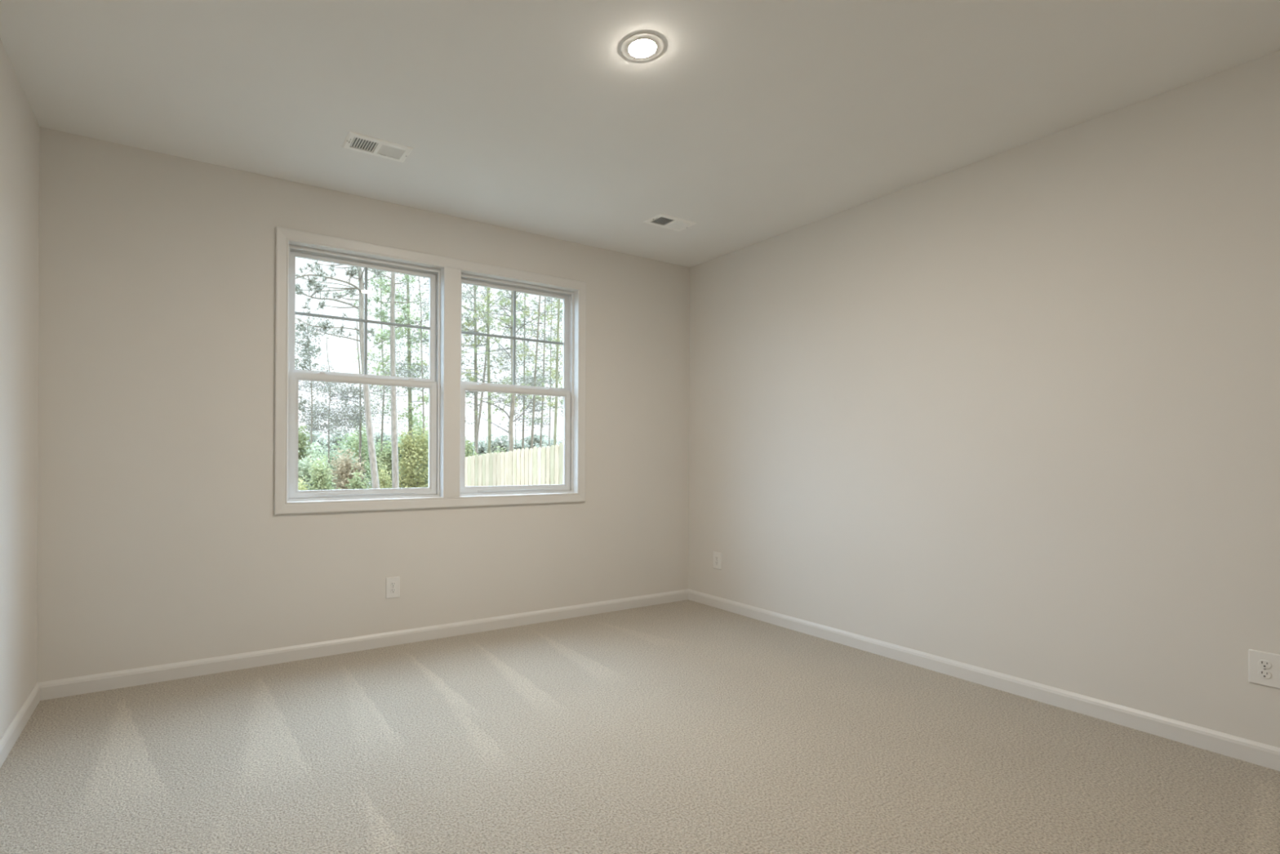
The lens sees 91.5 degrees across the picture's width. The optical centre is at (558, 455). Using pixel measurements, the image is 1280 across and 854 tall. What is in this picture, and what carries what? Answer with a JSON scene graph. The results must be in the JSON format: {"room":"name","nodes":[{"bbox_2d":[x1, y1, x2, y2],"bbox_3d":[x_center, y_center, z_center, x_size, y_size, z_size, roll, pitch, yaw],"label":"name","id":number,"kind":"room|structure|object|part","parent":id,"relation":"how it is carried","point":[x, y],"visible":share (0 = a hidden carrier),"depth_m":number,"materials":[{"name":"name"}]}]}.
{"room":"empty bedroom","nodes":[
{"label":"empty bedroom","id":0,"kind":"room"},
{"bbox_2d":[0,38,39,738],"bbox_3d":[-1.465,-0.196,1.118,0.150,2.740,4.500,0,0,-31],"label":"wall","id":1,"kind":"structure","parent":0,"point":[19,125],"depth_m":2.58,"materials":[{"name":"paint"}]},
{"bbox_2d":[0,682,39,768],"bbox_3d":[-1.362,1.133,1.096,0.014,0.084,4.350,0,0,-31],"label":"baseboard","id":2,"kind":"structure","parent":1,"relation":"attached to","point":[13,731],"depth_m":2.58,"materials":[{"name":"white paint"}]},
{"bbox_2d":[36,126,689,682],"bbox_3d":[-0.743,-0.192,4.095,4.167,2.740,0.150,0,0,-31],"label":"wall","id":3,"kind":"structure","parent":0,"point":[162,540],"depth_m":3.39,"materials":[{"name":"paint"}]},
{"bbox_2d":[37,588,688,700],"bbox_3d":[-0.707,1.136,4.025,4.167,0.084,0.014,0,0,-31],"label":"baseboard","id":4,"kind":"structure","parent":3,"relation":"attached to","point":[68,686],"depth_m":3.61,"materials":[{"name":"white paint"}]},
{"bbox_2d":[287,241,443,502],"bbox_3d":[-1.185,-0.476,3.827,0.952,1.510,0.150,0,0,-31],"label":"window","id":5,"kind":"structure","parent":3,"relation":"in","point":[434,383],"depth_m":3.86,"materials":[{"name":"white paint"}]},
{"bbox_2d":[295,267,429,374],"bbox_3d":[-1.204,-0.839,3.861,0.829,0.670,0.007,0,0,-31],"label":"grille","id":6,"kind":"object","parent":5,"relation":"attached to","point":[397,270],"depth_m":3.86,"materials":[{"name":"grey plastic"}]},
{"bbox_3d":[-1.203,-0.829,3.861,0.901,0.753,0.028,0,0,-31],"label":"sash","id":7,"kind":"part","parent":5,"relation":"part of","materials":[{"name":"white plastic"}]},
{"bbox_3d":[-1.188,-0.114,3.829,0.901,0.740,0.032,0,0,-31],"label":"sash","id":8,"kind":"part","parent":5,"relation":"part of","materials":[{"name":"white plastic"}]},
{"bbox_3d":[-1.181,0.237,3.815,0.600,0.005,0.006,0,0,-31],"label":"lift rail","id":9,"kind":"part","parent":5,"relation":"part of","materials":[{"name":"white plastic"}]},
{"bbox_2d":[386,576,399,598],"bbox_3d":[-1.027,0.818,3.833,0.088,0.130,0.010,0,0,-31],"label":"wall outlet","id":10,"kind":"object","parent":3,"relation":"attached to","point":[393,584],"visible":1,"depth_m":3.83,"materials":[{"name":"white plastic"}]},
{"bbox_2d":[390,582,395,586],"bbox_3d":[-1.025,0.799,3.831,0.034,0.029,0.004,0,0,-31],"label":"receptacle","id":11,"kind":"object","parent":10,"relation":"attached to","point":[392,584],"depth_m":3.83,"materials":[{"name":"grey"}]},
{"bbox_2d":[390,587,395,592],"bbox_3d":[-1.025,0.838,3.831,0.034,0.029,0.004,0,0,-31],"label":"receptacle","id":12,"kind":"object","parent":10,"relation":"attached to","point":[392,589],"depth_m":3.83,"materials":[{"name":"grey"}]},
{"bbox_2d":[274,226,586,514],"bbox_3d":[-0.699,-0.474,4.023,2.097,1.620,0.018,0,0,-31],"label":"trim","id":13,"kind":"structure","parent":3,"relation":"attached to","point":[452,267],"depth_m":4.00,"materials":[{"name":"white paint"}]},
{"bbox_2d":[460,270,577,496],"bbox_3d":[-0.294,-0.472,4.365,0.941,1.510,0.150,0,0,-31],"label":"window","id":14,"kind":"structure","parent":3,"relation":"in","point":[569,297],"depth_m":4.49,"materials":[{"name":"white paint"}]},
{"bbox_2d":[461,291,563,384],"bbox_3d":[-0.313,-0.834,4.400,0.818,0.670,0.007,0,0,-31],"label":"grille","id":15,"kind":"object","parent":14,"relation":"attached to","point":[537,293],"depth_m":4.40,"materials":[{"name":"grey plastic"}]},
{"bbox_3d":[-0.313,-0.825,4.399,0.890,0.753,0.028,0,0,-31],"label":"sash","id":16,"kind":"part","parent":14,"relation":"part of","materials":[{"name":"white plastic"}]},
{"bbox_3d":[-0.297,-0.110,4.367,0.890,0.740,0.032,0,0,-31],"label":"sash","id":17,"kind":"part","parent":14,"relation":"part of","materials":[{"name":"white plastic"}]},
{"bbox_3d":[-0.290,0.241,4.353,0.600,0.005,0.006,0,0,-31],"label":"lift rail","id":18,"kind":"part","parent":14,"relation":"part of","materials":[{"name":"white plastic"}]},
{"bbox_2d":[0,599,1279,853],"bbox_3d":[0.414,1.283,2.170,4.467,0.200,4.650,0,0,-31],"label":"floor","id":19,"kind":"structure","parent":0,"point":[684,726],"depth_m":2.38,"materials":[{"name":"carpet"}]},
{"bbox_2d":[0,0,1279,267],"bbox_3d":[0.428,-1.657,2.170,4.467,0.200,4.650,0,0,-31],"label":"ceiling","id":20,"kind":"structure","parent":0,"point":[753,122],"depth_m":2.62,"materials":[{"name":"paint"}]},
{"bbox_2d":[342,131,413,162],"bbox_3d":[-0.918,-1.558,3.136,0.314,0.012,0.176,0,0,-31],"label":"ceiling vent","id":21,"kind":"object","parent":20,"relation":"in","point":[354,141],"visible":1,"depth_m":3.13,"materials":[{"name":"white metal"}]},
{"bbox_2d":[621,32,663,61],"bbox_3d":[0.320,-1.552,2.358,0.162,0.010,0.162,0,0,-31],"label":"recessed light","id":22,"kind":"object","parent":20,"relation":"in","point":[641,46],"visible":1,"depth_m":2.35,"materials":[{"name":"white paint"}]},
{"bbox_2d":[644,213,697,231],"bbox_3d":[0.746,-1.549,4.124,0.314,0.012,0.176,0,0,-31],"label":"ceiling vent","id":23,"kind":"object","parent":20,"relation":"in","point":[664,220],"visible":1,"depth_m":4.11,"materials":[{"name":"white paint"}]},
{"bbox_2d":[688,49,1279,747],"bbox_3d":[2.229,-0.178,3.350,0.150,2.740,4.500,0,0,-31],"label":"wall","id":24,"kind":"structure","parent":0,"point":[1015,411],"depth_m":3.02,"materials":[{"name":"paint"}]},
{"bbox_2d":[713,551,721,569],"bbox_3d":[1.238,0.821,4.827,0.010,0.130,0.088,0,0,-31],"label":"wall outlet","id":25,"kind":"object","parent":24,"relation":"attached to","point":[717,556],"visible":1,"depth_m":4.82,"materials":[{"name":"white plastic"}]},
{"bbox_2d":[688,588,1279,771],"bbox_3d":[2.191,1.150,3.244,0.014,0.084,4.350,0,0,-31],"label":"baseboard","id":26,"kind":"structure","parent":24,"relation":"attached to","point":[1265,755],"depth_m":3.01,"materials":[{"name":"white paint"}]},
{"bbox_2d":[1248,648,1279,688],"bbox_3d":[2.718,0.822,2.379,0.010,0.130,0.088,0,0,-31],"label":"wall outlet","id":27,"kind":"object","parent":24,"relation":"attached to","point":[1264,668],"visible":1,"depth_m":2.38,"materials":[{"name":"white plastic"}]},
{"bbox_2d":[1257,659,1271,668],"bbox_3d":[2.716,0.802,2.377,0.004,0.029,0.034,0,0,-31],"label":"receptacle","id":28,"kind":"object","parent":27,"relation":"attached to","point":[1262,664],"depth_m":2.38,"materials":[{"name":"grey plastic"}]},
{"bbox_2d":[1257,669,1271,678],"bbox_3d":[2.716,0.841,2.377,0.004,0.029,0.034,0,0,-31],"label":"receptacle","id":29,"kind":"object","parent":27,"relation":"attached to","point":[1262,673],"depth_m":2.38,"materials":[{"name":"grey plastic"}]},
{"label":"outside","id":30,"kind":"structure","parent":0,"visible":0},
{"bbox_3d":[-18.987,4.397,57.610,110.000,4.787,110.000,0,0,-31],"label":"ground","id":31,"kind":"structure","parent":30,"visible":0},
{"bbox_2d":[297,475,307,490],"bbox_3d":[-7.548,1.634,17.976,0.960,2.232,0.884,0,0,-31],"label":"shrub","id":32,"kind":"object","parent":31,"relation":"on","point":[302,487],"visible":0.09,"depth_m":17.87,"materials":[{"name":"green plant"}]},
{"bbox_2d":[297,425,316,463],"bbox_3d":[-10.140,0.752,24.041,2.089,3.969,1.884,0,0,-31],"label":"shrub","id":33,"kind":"object","parent":31,"relation":"on","point":[301,437],"visible":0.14,"depth_m":23.86,"materials":[{"name":"green plant"}]},
{"bbox_2d":[297,430,319,454],"bbox_3d":[-26.617,0.754,62.117,5.240,7.478,5.052,0,0,14],"label":"tree","id":34,"kind":"object","parent":31,"relation":"on","point":[306,430],"visible":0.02,"depth_m":62.59,"materials":[{"name":"green plant"}]},
{"bbox_2d":[297,439,329,489],"bbox_3d":[-8.138,1.097,20.093,1.695,3.301,1.982,0,0,10],"label":"shrub","id":35,"kind":"object","parent":31,"relation":"on","point":[304,467],"visible":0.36,"depth_m":19.81,"materials":[{"name":"green plant"}]},
{"bbox_2d":[303,430,334,457],"bbox_3d":[-26.430,0.826,66.909,5.420,7.264,5.154,0,0,5],"label":"tree","id":36,"kind":"object","parent":31,"relation":"on","point":[313,439],"visible":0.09,"depth_m":66.14,"materials":[{"name":"green plant"}]},
{"bbox_2d":[304,454,340,489],"bbox_3d":[-7.275,1.367,19.112,1.251,2.764,1.182,0,0,28],"label":"shrub","id":37,"kind":"object","parent":31,"relation":"on","point":[322,483],"visible":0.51,"depth_m":18.76,"materials":[{"name":"green plant"}]},
{"bbox_2d":[294,307,364,457],"bbox_3d":[-8.753,-1.248,22.085,3.858,7.973,3.929,0,0,-23],"label":"young tree","id":38,"kind":"object","parent":31,"relation":"on","point":[307,344],"visible":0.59,"depth_m":21.97,"materials":[{"name":"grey plant"}]},
{"bbox_2d":[325,426,353,453],"bbox_3d":[-25.833,0.501,71.874,6.088,7.868,6.975,0,0,-31],"label":"tree","id":39,"kind":"object","parent":31,"relation":"on","point":[337,435],"visible":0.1,"depth_m":70.76,"materials":[{"name":"green plant"}]},
{"bbox_2d":[298,334,381,478],"bbox_3d":[-8.972,-1.137,24.324,4.104,7.748,4.377,0,0,0],"label":"young tree","id":40,"kind":"object","parent":31,"relation":"on","point":[356,388],"visible":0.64,"depth_m":24.00,"materials":[{"name":"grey plant"}]},
{"bbox_2d":[315,433,365,488],"bbox_3d":[-9.295,0.908,25.784,2.500,3.672,3.046,0,0,-31],"label":"shrub","id":41,"kind":"object","parent":31,"relation":"on","point":[331,455],"visible":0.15,"depth_m":25.65,"materials":[{"name":"green plant"}]},
{"bbox_2d":[294,260,390,488],"bbox_3d":[-6.134,-4.548,17.957,4.518,14.612,3.380,0,0,-7],"label":"pine tree","id":42,"kind":"object","parent":31,"relation":"on","point":[369,427],"visible":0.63,"depth_m":17.93,"materials":[{"name":"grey plant"}]},
{"bbox_2d":[326,447,371,489],"bbox_3d":[-7.512,1.244,21.988,1.551,3.040,1.510,0,0,-5],"label":"shrub","id":43,"kind":"object","parent":31,"relation":"on","point":[345,465],"visible":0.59,"depth_m":21.93,"materials":[{"name":"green plant"}]},
{"bbox_2d":[331,431,380,488],"bbox_3d":[-10.099,0.765,31.958,3.252,4.026,3.375,0,0,29],"label":"shrub","id":44,"kind":"object","parent":31,"relation":"on","point":[348,442],"visible":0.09,"depth_m":31.68,"materials":[{"name":"green plant"}]},
{"bbox_2d":[344,465,371,488],"bbox_3d":[-6.898,1.546,20.904,1.331,2.426,1.295,0,0,-31],"label":"shrub","id":45,"kind":"object","parent":31,"relation":"on","point":[356,482],"visible":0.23,"depth_m":20.71,"materials":[{"name":"green plant"}]},
{"bbox_2d":[343,413,380,488],"bbox_3d":[-9.019,0.413,28.035,1.467,4.659,1.864,0,0,6],"label":"shrub","id":46,"kind":"object","parent":31,"relation":"on","point":[364,443],"visible":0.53,"depth_m":27.81,"materials":[{"name":"green plant"}]},
{"bbox_2d":[301,321,425,471],"bbox_3d":[-8.071,-1.469,25.898,4.567,8.422,4.094,0,0,2],"label":"young tree","id":47,"kind":"object","parent":31,"relation":"on","point":[349,388],"visible":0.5,"depth_m":25.96,"materials":[{"name":"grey plant"}]},
{"bbox_2d":[364,435,401,488],"bbox_3d":[-6.884,0.996,24.021,1.758,3.535,1.736,0,0,-2],"label":"shrub","id":48,"kind":"object","parent":31,"relation":"on","point":[384,460],"visible":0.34,"depth_m":23.87,"materials":[{"name":"green plant"}]},
{"bbox_2d":[339,268,429,454],"bbox_3d":[-7.616,-3.556,28.138,4.052,12.601,4.807,0,0,-5],"label":"young tree","id":49,"kind":"object","parent":31,"relation":"on","point":[371,291],"visible":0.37,"depth_m":27.97,"materials":[{"name":"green plant"}]},
{"bbox_2d":[377,464,391,488],"bbox_3d":[-5.660,1.522,20.032,0.748,2.471,0.871,0,0,35],"label":"shrub","id":50,"kind":"object","parent":31,"relation":"on","point":[383,478],"visible":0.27,"depth_m":19.87,"materials":[{"name":"green plant"}]},
{"bbox_2d":[368,428,405,487],"bbox_3d":[-19.403,0.642,67.472,5.321,7.345,6.169,0,0,16],"label":"tree","id":51,"kind":"object","parent":31,"relation":"on","point":[378,436],"visible":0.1,"depth_m":66.61,"materials":[{"name":"green plant"}]},
{"bbox_2d":[345,273,429,487],"bbox_3d":[-6.795,-4.552,26.528,4.457,14.602,4.804,0,0,-17],"label":"pine tree","id":52,"kind":"object","parent":31,"relation":"on","point":[411,422],"visible":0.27,"depth_m":26.84,"materials":[{"name":"green plant"}]},
{"bbox_2d":[355,268,429,488],"bbox_3d":[-5.109,-4.543,19.461,2.735,14.602,2.856,0,0,18],"label":"pine tree","id":53,"kind":"object","parent":31,"relation":"on","point":[395,476],"visible":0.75,"depth_m":18.95,"materials":[{"name":"green plant"}]},
{"bbox_2d":[364,432,421,486],"bbox_3d":[-8.645,0.790,32.905,3.992,3.956,3.240,0,0,-1],"label":"shrub","id":54,"kind":"object","parent":31,"relation":"on","point":[388,441],"visible":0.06,"depth_m":32.28,"materials":[{"name":"green plant"}]},
{"bbox_2d":[389,425,428,488],"bbox_3d":[-5.373,0.819,22.997,1.744,3.887,1.933,0,0,6],"label":"shrub","id":55,"kind":"object","parent":31,"relation":"on","point":[409,461],"visible":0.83,"depth_m":22.89,"materials":[{"name":"green plant"}]},
{"bbox_2d":[400,410,428,487],"bbox_3d":[-6.542,0.259,29.061,2.001,4.989,1.852,0,0,-31],"label":"shrub","id":56,"kind":"object","parent":31,"relation":"on","point":[420,421],"visible":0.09,"depth_m":28.86,"materials":[{"name":"green plant"}]},
{"bbox_2d":[416,429,428,487],"bbox_3d":[-4.894,0.864,23.971,1.611,3.800,1.829,0,0,-31],"label":"shrub","id":57,"kind":"object","parent":31,"relation":"on","point":[427,437],"visible":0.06,"depth_m":23.72,"materials":[{"name":"green plant"}]},
{"bbox_2d":[371,270,476,484],"bbox_3d":[-5.356,-3.545,24.925,4.483,12.601,4.952,0,0,0],"label":"young tree","id":58,"kind":"object","parent":31,"relation":"on","point":[421,366],"visible":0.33,"depth_m":24.98,"materials":[{"name":"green plant"}]},
{"bbox_2d":[465,433,480,457],"bbox_3d":[-3.293,0.972,23.061,1.343,3.597,1.544,0,0,-6],"label":"shrub","id":59,"kind":"object","parent":31,"relation":"on","point":[469,452],"visible":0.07,"depth_m":22.90,"materials":[{"name":"green plant"}]},
{"bbox_2d":[426,283,525,453],"bbox_3d":[-3.832,-4.537,27.191,4.588,14.601,5.333,0,0,-34],"label":"pine tree","id":60,"kind":"object","parent":31,"relation":"on","point":[475,324],"visible":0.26,"depth_m":26.93,"materials":[{"name":"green plant"}]},
{"bbox_2d":[418,287,534,453],"bbox_3d":[-3.117,-4.534,23.923,4.168,14.601,4.694,0,0,10],"label":"pine tree","id":61,"kind":"object","parent":31,"relation":"on","point":[489,411],"visible":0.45,"depth_m":23.95,"materials":[{"name":"green plant"}]},
{"bbox_2d":[470,432,493,483],"bbox_3d":[-9.400,0.886,72.094,6.312,7.206,5.307,0,0,-31],"label":"tree","id":62,"kind":"object","parent":31,"relation":"on","point":[482,442],"visible":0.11,"depth_m":71.05,"materials":[{"name":"green plant"}]},
{"bbox_2d":[427,286,550,453],"bbox_3d":[-2.753,-2.174,25.444,4.790,9.888,4.081,0,0,30],"label":"pine tree","id":63,"kind":"object","parent":31,"relation":"on","point":[480,404],"visible":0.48,"depth_m":25.06,"materials":[{"name":"green plant"}]},
{"bbox_2d":[480,445,507,455],"bbox_3d":[-2.772,1.168,28.009,1.935,3.277,1.939,0,0,22],"label":"shrub","id":64,"kind":"object","parent":31,"relation":"on","point":[499,451],"visible":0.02,"depth_m":27.46,"materials":[{"name":"green plant"}]},
{"bbox_2d":[482,431,516,453],"bbox_3d":[-6.241,1.071,61.952,4.095,7.373,3.781,0,0,1],"label":"tree","id":65,"kind":"object","parent":31,"relation":"on","point":[504,445],"visible":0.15,"depth_m":61.35,"materials":[{"name":"green plant"}]},
{"bbox_2d":[461,288,552,452],"bbox_3d":[-1.478,-4.526,21.893,4.160,14.600,3.746,0,0,-24],"label":"forked tree","id":66,"kind":"object","parent":31,"relation":"on","point":[510,432],"visible":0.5,"depth_m":21.93,"materials":[{"name":"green plant"}]},
{"bbox_2d":[465,442,563,486],"bbox_3d":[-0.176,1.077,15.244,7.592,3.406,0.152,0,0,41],"label":"wooden fence","id":67,"kind":"object","parent":31,"relation":"on","point":[507,468],"visible":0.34,"depth_m":15.96,"materials":[{"name":"beige wood"}]},
{"bbox_2d":[466,342,563,448],"bbox_3d":[-2.062,-1.529,28.066,4.541,8.600,5.206,0,0,-9],"label":"young tree","id":68,"kind":"object","parent":31,"relation":"on","point":[526,377],"visible":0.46,"depth_m":27.99,"materials":[{"name":"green plant"}]},
{"bbox_2d":[472,293,562,448],"bbox_3d":[-1.797,-4.527,29.842,4.957,14.601,5.169,0,0,44],"label":"pine tree","id":69,"kind":"object","parent":31,"relation":"on","point":[523,333],"visible":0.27,"depth_m":29.85,"materials":[{"name":"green plant"}]},
{"bbox_2d":[475,293,563,449],"bbox_3d":[-0.793,-4.523,26.283,4.791,14.602,4.660,0,0,26],"label":"pine tree","id":70,"kind":"object","parent":31,"relation":"on","point":[540,300],"visible":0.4,"depth_m":25.96,"materials":[{"name":"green plant"}]},
{"bbox_2d":[513,437,534,484],"bbox_3d":[-4.766,1.200,66.873,4.541,6.946,4.550,0,0,-31],"label":"tree","id":71,"kind":"object","parent":31,"relation":"on","point":[517,445],"visible":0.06,"depth_m":66.83,"materials":[{"name":"green plant"}]},
{"bbox_2d":[495,296,562,448],"bbox_3d":[-0.329,-4.520,29.208,4.917,14.601,4.242,0,0,33],"label":"pine tree","id":72,"kind":"object","parent":31,"relation":"on","point":[544,309],"visible":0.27,"depth_m":28.97,"materials":[{"name":"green plant"}]},
{"bbox_2d":[513,431,548,484],"bbox_3d":[-2.697,0.796,72.056,4.705,7.429,4.962,0,0,25],"label":"tree","id":73,"kind":"object","parent":31,"relation":"on","point":[536,439],"visible":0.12,"depth_m":71.48,"materials":[{"name":"green plant"}]},
{"bbox_2d":[501,296,563,447],"bbox_3d":[-0.406,-4.521,31.679,4.673,14.600,5.047,0,0,-25],"label":"pine tree","id":74,"kind":"object","parent":31,"relation":"on","point":[551,300],"visible":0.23,"depth_m":31.65,"materials":[{"name":"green plant"}]},
{"bbox_2d":[510,295,562,467],"bbox_3d":[-0.131,-4.519,23.023,4.738,14.601,4.083,0,0,14],"label":"pine tree","id":75,"kind":"object","parent":31,"relation":"on","point":[556,378],"visible":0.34,"depth_m":22.96,"materials":[{"name":"green plant"}]},
{"bbox_2d":[534,435,559,484],"bbox_3d":[-0.989,1.257,62.057,4.197,6.783,4.707,0,0,-31],"label":"tree","id":76,"kind":"object","parent":31,"relation":"on","point":[545,442],"visible":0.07,"depth_m":61.84,"materials":[{"name":"green plant"}]}
]}

